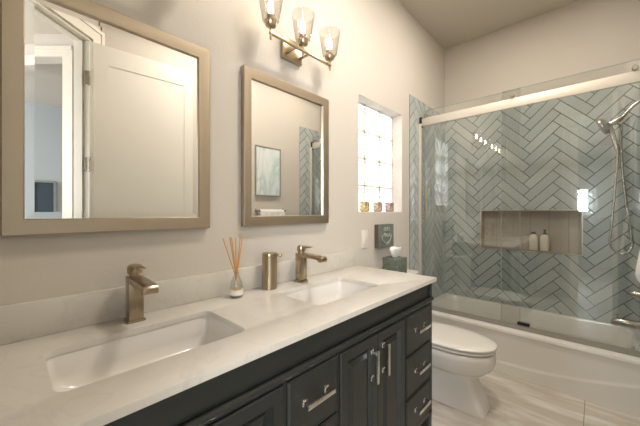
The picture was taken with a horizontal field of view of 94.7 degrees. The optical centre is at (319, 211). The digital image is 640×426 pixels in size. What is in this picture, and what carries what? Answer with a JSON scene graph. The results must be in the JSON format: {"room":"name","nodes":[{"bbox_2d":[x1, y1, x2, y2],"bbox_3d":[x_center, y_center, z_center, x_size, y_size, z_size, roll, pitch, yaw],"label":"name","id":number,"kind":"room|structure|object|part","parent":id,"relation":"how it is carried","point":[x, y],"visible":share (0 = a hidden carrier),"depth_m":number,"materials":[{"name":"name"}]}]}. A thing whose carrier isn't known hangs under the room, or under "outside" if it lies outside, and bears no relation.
{"room":"bathroom","nodes":[
{"label":"bathroom","id":0,"kind":"room"},
{"bbox_2d":[0,0,444,305],"bbox_3d":[-0.128,-0.285,1.833,0.206,3.090,4.700,0,0,43],"label":"wall","id":1,"kind":"structure","parent":0,"point":[386,61],"depth_m":1.69,"materials":[{"name":"beige paint"}]},
{"bbox_2d":[0,0,209,236],"bbox_3d":[-0.696,-0.316,1.062,0.027,0.771,0.617,0,0,43],"label":"mirror","id":2,"kind":"object","parent":1,"relation":"attached to","point":[105,111],"visible":1,"depth_m":1.00,"materials":[{"name":"beige mirror"}]},
{"bbox_2d":[0,250,355,345],"bbox_3d":[-0.424,0.324,1.359,0.020,0.109,1.954,0,0,43],"label":"backsplash","id":3,"kind":"structure","parent":1,"relation":"attached to","point":[21,321],"depth_m":1.04,"materials":[{"name":"white stone"}]},
{"bbox_2d":[241,65,328,225],"bbox_3d":[-0.162,-0.316,1.633,0.027,0.771,0.610,0,0,43],"label":"mirror","id":4,"kind":"object","parent":1,"relation":"attached to","point":[285,126],"visible":1,"depth_m":1.59,"materials":[{"name":"beige mirror"}]},
{"bbox_3d":[-0.166,-0.316,1.637,0.007,0.677,0.516,0,0,43],"label":"glass","id":5,"kind":"part","parent":4,"relation":"part of","materials":[{"name":"white mirror"}]},
{"bbox_2d":[259,0,340,70],"bbox_3d":[-0.105,-0.941,1.592,0.168,0.226,0.558,0,0,43],"label":"vanity light","id":6,"kind":"object","parent":1,"relation":"attached to","point":[293,52],"visible":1,"depth_m":1.59,"materials":[{"name":"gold metal"}]},
{"bbox_2d":[259,0,282,39],"bbox_3d":[-0.237,-0.941,1.421,0.128,0.226,0.128,0,0,43],"label":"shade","id":7,"kind":"object","parent":6,"relation":"attached to","point":[270,21],"depth_m":1.41,"materials":[{"name":"clear glass"}]},
{"bbox_2d":[291,15,314,56],"bbox_3d":[-0.090,-0.941,1.578,0.128,0.226,0.128,0,0,43],"label":"shade","id":8,"kind":"object","parent":6,"relation":"attached to","point":[303,41],"depth_m":1.57,"materials":[{"name":"clear glass"}]},
{"bbox_2d":[319,32,340,70],"bbox_3d":[0.057,-0.941,1.735,0.128,0.226,0.128,0,0,43],"label":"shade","id":9,"kind":"object","parent":6,"relation":"attached to","point":[329,57],"depth_m":1.72,"materials":[{"name":"clear glass"}]},
{"bbox_2d":[362,230,367,247],"bbox_3d":[0.333,0.202,2.175,0.010,0.132,0.080,0,0,43],"label":"light switch","id":10,"kind":"object","parent":1,"relation":"attached to","point":[364,232],"visible":1,"depth_m":2.17,"materials":[{"name":"beige plastic"}]},
{"bbox_2d":[359,102,391,212],"bbox_3d":[0.440,-0.422,2.418,0.160,0.857,0.650,0,0,43],"label":"window","id":11,"kind":"structure","parent":1,"relation":"in","point":[375,127],"depth_m":2.44,"materials":[{"name":"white glass"}]},
{"bbox_2d":[360,202,369,211],"bbox_3d":[0.344,-0.039,2.268,0.074,0.076,0.074,0,0,43],"label":"candle","id":12,"kind":"object","parent":11,"relation":"on","point":[364,206],"visible":1,"depth_m":2.24,"materials":[{"name":"beige wax"}]},
{"bbox_2d":[373,202,381,211],"bbox_3d":[0.469,-0.039,2.402,0.074,0.076,0.074,0,0,43],"label":"candle","id":13,"kind":"object","parent":11,"relation":"on","point":[377,206],"visible":1,"depth_m":2.37,"materials":[{"name":"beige wax"}]},
{"bbox_2d":[385,203,393,211],"bbox_3d":[0.598,-0.039,2.539,0.074,0.076,0.074,0,0,43],"label":"candle","id":14,"kind":"object","parent":11,"relation":"on","point":[389,207],"visible":1,"depth_m":2.51,"materials":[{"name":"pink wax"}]},
{"bbox_2d":[374,224,393,248],"bbox_3d":[0.513,0.191,2.343,0.044,0.182,0.224,0,0,43],"label":"wall sign","id":15,"kind":"object","parent":1,"relation":"attached to","point":[383,233],"visible":1,"depth_m":2.30,"materials":[{"name":"grey wood"}]},
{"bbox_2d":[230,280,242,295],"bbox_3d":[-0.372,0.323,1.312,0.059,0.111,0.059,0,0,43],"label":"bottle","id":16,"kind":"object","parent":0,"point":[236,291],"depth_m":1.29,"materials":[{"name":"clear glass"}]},
{"bbox_2d":[399,0,578,49],"bbox_3d":[0.461,-1.880,1.281,1.820,0.100,4.700,0,0,43],"label":"ceiling","id":17,"kind":"structure","parent":0,"point":[451,23],"depth_m":2.74,"materials":[{"name":"beige paint"}]},
{"bbox_2d":[432,370,639,425],"bbox_3d":[0.587,1.290,-0.653,4.550,0.060,7.350,0,0,43],"label":"floor","id":18,"kind":"structure","parent":0,"point":[513,401],"depth_m":1.87,"materials":[{"name":"stone"}]},
{"bbox_2d":[103,283,433,425],"bbox_3d":[-0.199,0.831,1.165,0.577,0.859,1.952,0,0,43],"label":"vanity cabinet","id":19,"kind":"object","parent":18,"relation":"on","point":[373,367],"visible":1,"depth_m":1.08,"materials":[{"name":"grey paint"}]},
{"bbox_2d":[0,250,436,425],"bbox_3d":[-0.213,0.335,1.178,0.577,0.130,1.978,0,0,43],"label":"countertop","id":20,"kind":"structure","parent":19,"relation":"on","point":[34,332],"depth_m":0.92,"materials":[{"name":"white stone"}]},
{"bbox_2d":[123,264,158,323],"bbox_3d":[-0.594,0.281,0.980,0.199,0.195,0.056,0,0,43],"label":"faucet","id":21,"kind":"object","parent":20,"relation":"on","point":[138,286],"visible":1,"depth_m":1.00,"materials":[{"name":"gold metal"}]},
{"bbox_3d":[-0.646,0.204,1.028,0.045,0.039,0.045,0,0,43],"label":"lever knob","id":22,"kind":"part","parent":21,"relation":"part of","materials":[{"name":"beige metal"}]},
{"bbox_3d":[-0.646,0.375,1.028,0.056,0.008,0.056,0,0,43],"label":"plate","id":23,"kind":"part","parent":21,"relation":"part of","materials":[{"name":"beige metal"}]},
{"bbox_3d":[-0.622,0.192,1.006,0.089,0.016,0.026,0,0,43],"label":"lever","id":24,"kind":"part","parent":21,"relation":"part of","materials":[{"name":"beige metal"}]},
{"bbox_3d":[-0.576,0.241,0.962,0.148,0.032,0.043,0,0,43],"label":"spout","id":25,"kind":"part","parent":21,"relation":"part of","materials":[{"name":"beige metal"}]},
{"bbox_2d":[46,316,240,391],"bbox_3d":[-0.490,0.459,0.873,0.330,0.118,0.516,0,0,43],"label":"sink","id":26,"kind":"object","parent":20,"relation":"in","point":[75,369],"visible":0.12,"depth_m":0.94,"materials":[{"name":"white ceramic"}]},
{"bbox_2d":[222,237,242,295],"bbox_3d":[-0.381,0.245,1.304,0.084,0.265,0.059,0,0,-36],"label":"reed diffuser","id":27,"kind":"object","parent":20,"relation":"on","point":[236,291],"visible":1,"depth_m":1.30,"materials":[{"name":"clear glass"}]},
{"bbox_2d":[262,252,281,289],"bbox_3d":[-0.242,0.290,1.455,0.088,0.178,0.081,0,0,43],"label":"soap dispenser","id":28,"kind":"object","parent":20,"relation":"on","point":[269,259],"visible":1,"depth_m":1.43,"materials":[{"name":"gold metal"}]},
{"bbox_2d":[294,245,326,282],"bbox_3d":[-0.051,0.281,1.560,0.199,0.195,0.056,0,0,43],"label":"faucet","id":29,"kind":"object","parent":20,"relation":"on","point":[301,257],"visible":1,"depth_m":1.58,"materials":[{"name":"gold metal"}]},
{"bbox_3d":[-0.103,0.204,1.609,0.045,0.039,0.045,0,0,43],"label":"lever knob","id":30,"kind":"part","parent":29,"relation":"part of","materials":[{"name":"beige metal"}]},
{"bbox_3d":[-0.079,0.192,1.586,0.089,0.016,0.026,0,0,43],"label":"lever","id":31,"kind":"part","parent":29,"relation":"part of","materials":[{"name":"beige metal"}]},
{"bbox_3d":[-0.032,0.241,1.542,0.148,0.032,0.043,0,0,43],"label":"spout","id":32,"kind":"part","parent":29,"relation":"part of","materials":[{"name":"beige metal"}]},
{"bbox_2d":[284,281,372,304],"bbox_3d":[0.053,0.459,1.454,0.330,0.118,0.516,0,0,43],"label":"sink","id":33,"kind":"object","parent":20,"relation":"in","point":[329,292],"visible":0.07,"depth_m":1.62,"materials":[{"name":"white ceramic"}]},
{"bbox_3d":[-0.199,0.830,0.811,0.026,0.608,0.239,0,0,43],"label":"door","id":34,"kind":"part","parent":19,"relation":"part of","materials":[{"name":"grey paint"}]},
{"bbox_3d":[-0.014,0.501,0.992,0.013,0.022,1.952,0,0,43],"label":"molding","id":35,"kind":"part","parent":19,"relation":"part of","materials":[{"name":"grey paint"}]},
{"bbox_3d":[-0.025,0.627,0.998,0.026,0.202,0.236,0,0,43],"label":"drawer","id":36,"kind":"part","parent":19,"relation":"part of","materials":[{"name":"grey paint"}]},
{"bbox_3d":[-0.004,0.615,0.978,0.036,0.022,0.132,0,0,43],"label":"handle","id":37,"kind":"part","parent":19,"relation":"part of","materials":[{"name":"silver metal"}]},
{"bbox_3d":[-0.025,0.838,0.998,0.026,0.208,0.236,0,0,43],"label":"drawer","id":38,"kind":"part","parent":19,"relation":"part of","materials":[{"name":"grey paint"}]},
{"bbox_3d":[0.154,0.830,1.188,0.026,0.608,0.250,0,0,43],"label":"door","id":39,"kind":"part","parent":19,"relation":"part of","materials":[{"name":"grey paint"}]},
{"bbox_3d":[0.229,0.642,1.226,0.036,0.138,0.022,0,0,43],"label":"handle","id":40,"kind":"part","parent":19,"relation":"part of","materials":[{"name":"silver metal"}]},
{"bbox_3d":[0.289,0.642,1.290,0.036,0.138,0.022,0,0,43],"label":"handle","id":41,"kind":"part","parent":19,"relation":"part of","materials":[{"name":"silver metal"}]},
{"bbox_3d":[0.325,0.830,1.371,0.026,0.608,0.244,0,0,43],"label":"door","id":42,"kind":"part","parent":19,"relation":"part of","materials":[{"name":"grey paint"}]},
{"bbox_3d":[0.522,1.041,1.581,0.026,0.186,0.296,0,0,43],"label":"drawer","id":43,"kind":"part","parent":19,"relation":"part of","materials":[{"name":"grey paint"}]},
{"bbox_3d":[0.522,0.838,1.581,0.026,0.208,0.296,0,0,43],"label":"drawer","id":44,"kind":"part","parent":19,"relation":"part of","materials":[{"name":"grey paint"}]},
{"bbox_3d":[0.522,0.627,1.581,0.026,0.202,0.296,0,0,43],"label":"drawer","id":45,"kind":"part","parent":19,"relation":"part of","materials":[{"name":"grey paint"}]},
{"bbox_3d":[0.543,1.029,1.561,0.036,0.022,0.132,0,0,43],"label":"handle","id":46,"kind":"part","parent":19,"relation":"part of","materials":[{"name":"silver metal"}]},
{"bbox_3d":[0.543,0.826,1.561,0.036,0.022,0.132,0,0,43],"label":"handle","id":47,"kind":"part","parent":19,"relation":"part of","materials":[{"name":"silver metal"}]},
{"bbox_3d":[0.543,0.615,1.561,0.036,0.022,0.132,0,0,43],"label":"handle","id":48,"kind":"part","parent":19,"relation":"part of","materials":[{"name":"silver metal"}]},
{"bbox_3d":[0.613,1.210,1.707,0.050,0.100,0.050,0,0,43],"label":"leg","id":49,"kind":"part","parent":19,"relation":"part of","materials":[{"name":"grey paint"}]},
{"bbox_2d":[407,269,496,418],"bbox_3d":[0.796,0.867,2.084,0.792,0.784,0.420,0,0,43],"label":"toilet","id":50,"kind":"object","parent":18,"relation":"on","point":[460,356],"visible":0.4,"depth_m":1.86,"materials":[{"name":"white ceramic"}]},
{"bbox_2d":[383,247,406,272],"bbox_3d":[0.568,0.369,2.239,0.132,0.210,0.137,0,0,43],"label":"tissue box","id":51,"kind":"object","parent":50,"relation":"on","point":[394,262],"visible":0.87,"depth_m":2.20,"materials":[{"name":"green cardboard"}]},
{"bbox_3d":[0.585,0.493,2.281,0.214,0.036,0.420,0,0,43],"label":"tank lid","id":52,"kind":"part","parent":50,"relation":"part of","materials":[{"name":"white ceramic"}]},
{"bbox_3d":[0.886,0.869,2.000,0.534,0.024,0.372,0,0,43],"label":"seat","id":53,"kind":"part","parent":50,"relation":"part of","materials":[{"name":"white plastic"}]},
{"bbox_3d":[0.828,1.070,2.054,0.698,0.378,0.374,0,0,43],"label":"bowl","id":54,"kind":"part","parent":50,"relation":"part of","materials":[{"name":"white ceramic"}]},
{"bbox_3d":[0.887,0.843,1.999,0.544,0.028,0.378,0,0,43],"label":"seat lid","id":55,"kind":"part","parent":50,"relation":"part of","materials":[{"name":"white plastic"}]},
{"bbox_2d":[432,293,639,417],"bbox_3d":[1.700,1.087,2.545,1.485,0.344,0.746,0,0,43],"label":"bathtub","id":56,"kind":"object","parent":18,"relation":"on","point":[606,378],"visible":0.7,"depth_m":2.18,"materials":[{"name":"white ceramic"}]},
{"bbox_2d":[445,0,639,322],"bbox_3d":[1.996,-0.285,2.920,1.820,3.090,0.209,0,0,43],"label":"wall","id":57,"kind":"structure","parent":0,"point":[558,166],"depth_m":2.71,"materials":[{"name":"grey tile"}]},
{"bbox_2d":[529,232,537,249],"bbox_3d":[2.029,0.277,2.802,0.072,0.174,0.048,0,0,43],"label":"shampoo bottle","id":58,"kind":"object","parent":57,"relation":"in","point":[533,238],"visible":1,"depth_m":2.79,"materials":[{"name":"beige plastic"}]},
{"bbox_2d":[540,230,549,250],"bbox_3d":[2.091,0.265,2.744,0.072,0.198,0.048,0,0,43],"label":"shampoo bottle","id":59,"kind":"object","parent":57,"relation":"in","point":[544,239],"visible":0.99,"depth_m":2.73,"materials":[{"name":"beige plastic"}]},
{"bbox_2d":[639,82,639,330],"bbox_3d":[1.557,-0.285,1.213,0.126,3.090,2.900,0,0,43],"label":"wall","id":60,"kind":"structure","parent":0,"point":[639,82],"depth_m":2.28,"materials":[{"name":"grey tile"}]},
{"bbox_2d":[418,59,639,357],"bbox_3d":[1.504,-0.026,2.336,1.487,1.882,0.082,0,0,43],"label":"shower door","id":61,"kind":"structure","parent":60,"relation":"attached to","point":[630,77],"depth_m":2.27,"materials":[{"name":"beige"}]},
{"bbox_3d":[1.012,-0.096,2.784,0.016,0.347,0.062,0,0,43],"label":"pull handle","id":62,"kind":"part","parent":61,"relation":"part of","materials":[{"name":"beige metal"}]},
{"bbox_3d":[1.504,-0.856,2.337,1.485,0.072,0.012,0,0,43],"label":"rail","id":63,"kind":"part","parent":61,"relation":"part of","materials":[{"name":"beige"}]},
{"bbox_2d":[596,100,639,254],"bbox_3d":[2.187,-0.252,2.158,0.248,1.134,0.136,0,0,43],"label":"shower","id":64,"kind":"object","parent":60,"relation":"attached to","point":[605,126],"visible":1,"depth_m":2.16,"materials":[{"name":"silver metal"}]},
{"bbox_3d":[2.224,-0.725,2.123,0.145,0.144,0.023,0,0,43],"label":"arm","id":65,"kind":"part","parent":64,"relation":"part of","materials":[{"name":"silver metal"}]},
{"bbox_2d":[610,314,639,329],"bbox_3d":[2.216,0.794,2.131,0.170,0.088,0.060,0,0,43],"label":"tub spout","id":66,"kind":"object","parent":60,"relation":"attached to","point":[617,321],"visible":1,"depth_m":2.12,"materials":[{"name":"silver metal"}]},
{"bbox_2d":[627,291,639,297],"bbox_3d":[2.247,0.580,2.102,0.082,0.170,0.170,0,0,43],"label":"shower valve","id":67,"kind":"object","parent":60,"relation":"attached to","point":[636,294],"visible":1,"depth_m":2.09,"materials":[{"name":"silver metal"}]},
{"bbox_3d":[1.565,-0.010,1.349,0.060,0.047,0.438,0,0,43],"label":"towel bar","id":68,"kind":"object","parent":60,"relation":"attached to","visible":0},
{"bbox_2d":[635,251,639,282],"bbox_3d":[1.541,0.160,1.379,0.076,0.370,0.358,0,0,43],"label":"towel","id":69,"kind":"object","parent":68,"relation":"hanging from","point":[637,272],"visible":1,"depth_m":1.47,"materials":[{"name":"white fabric"}]}
]}

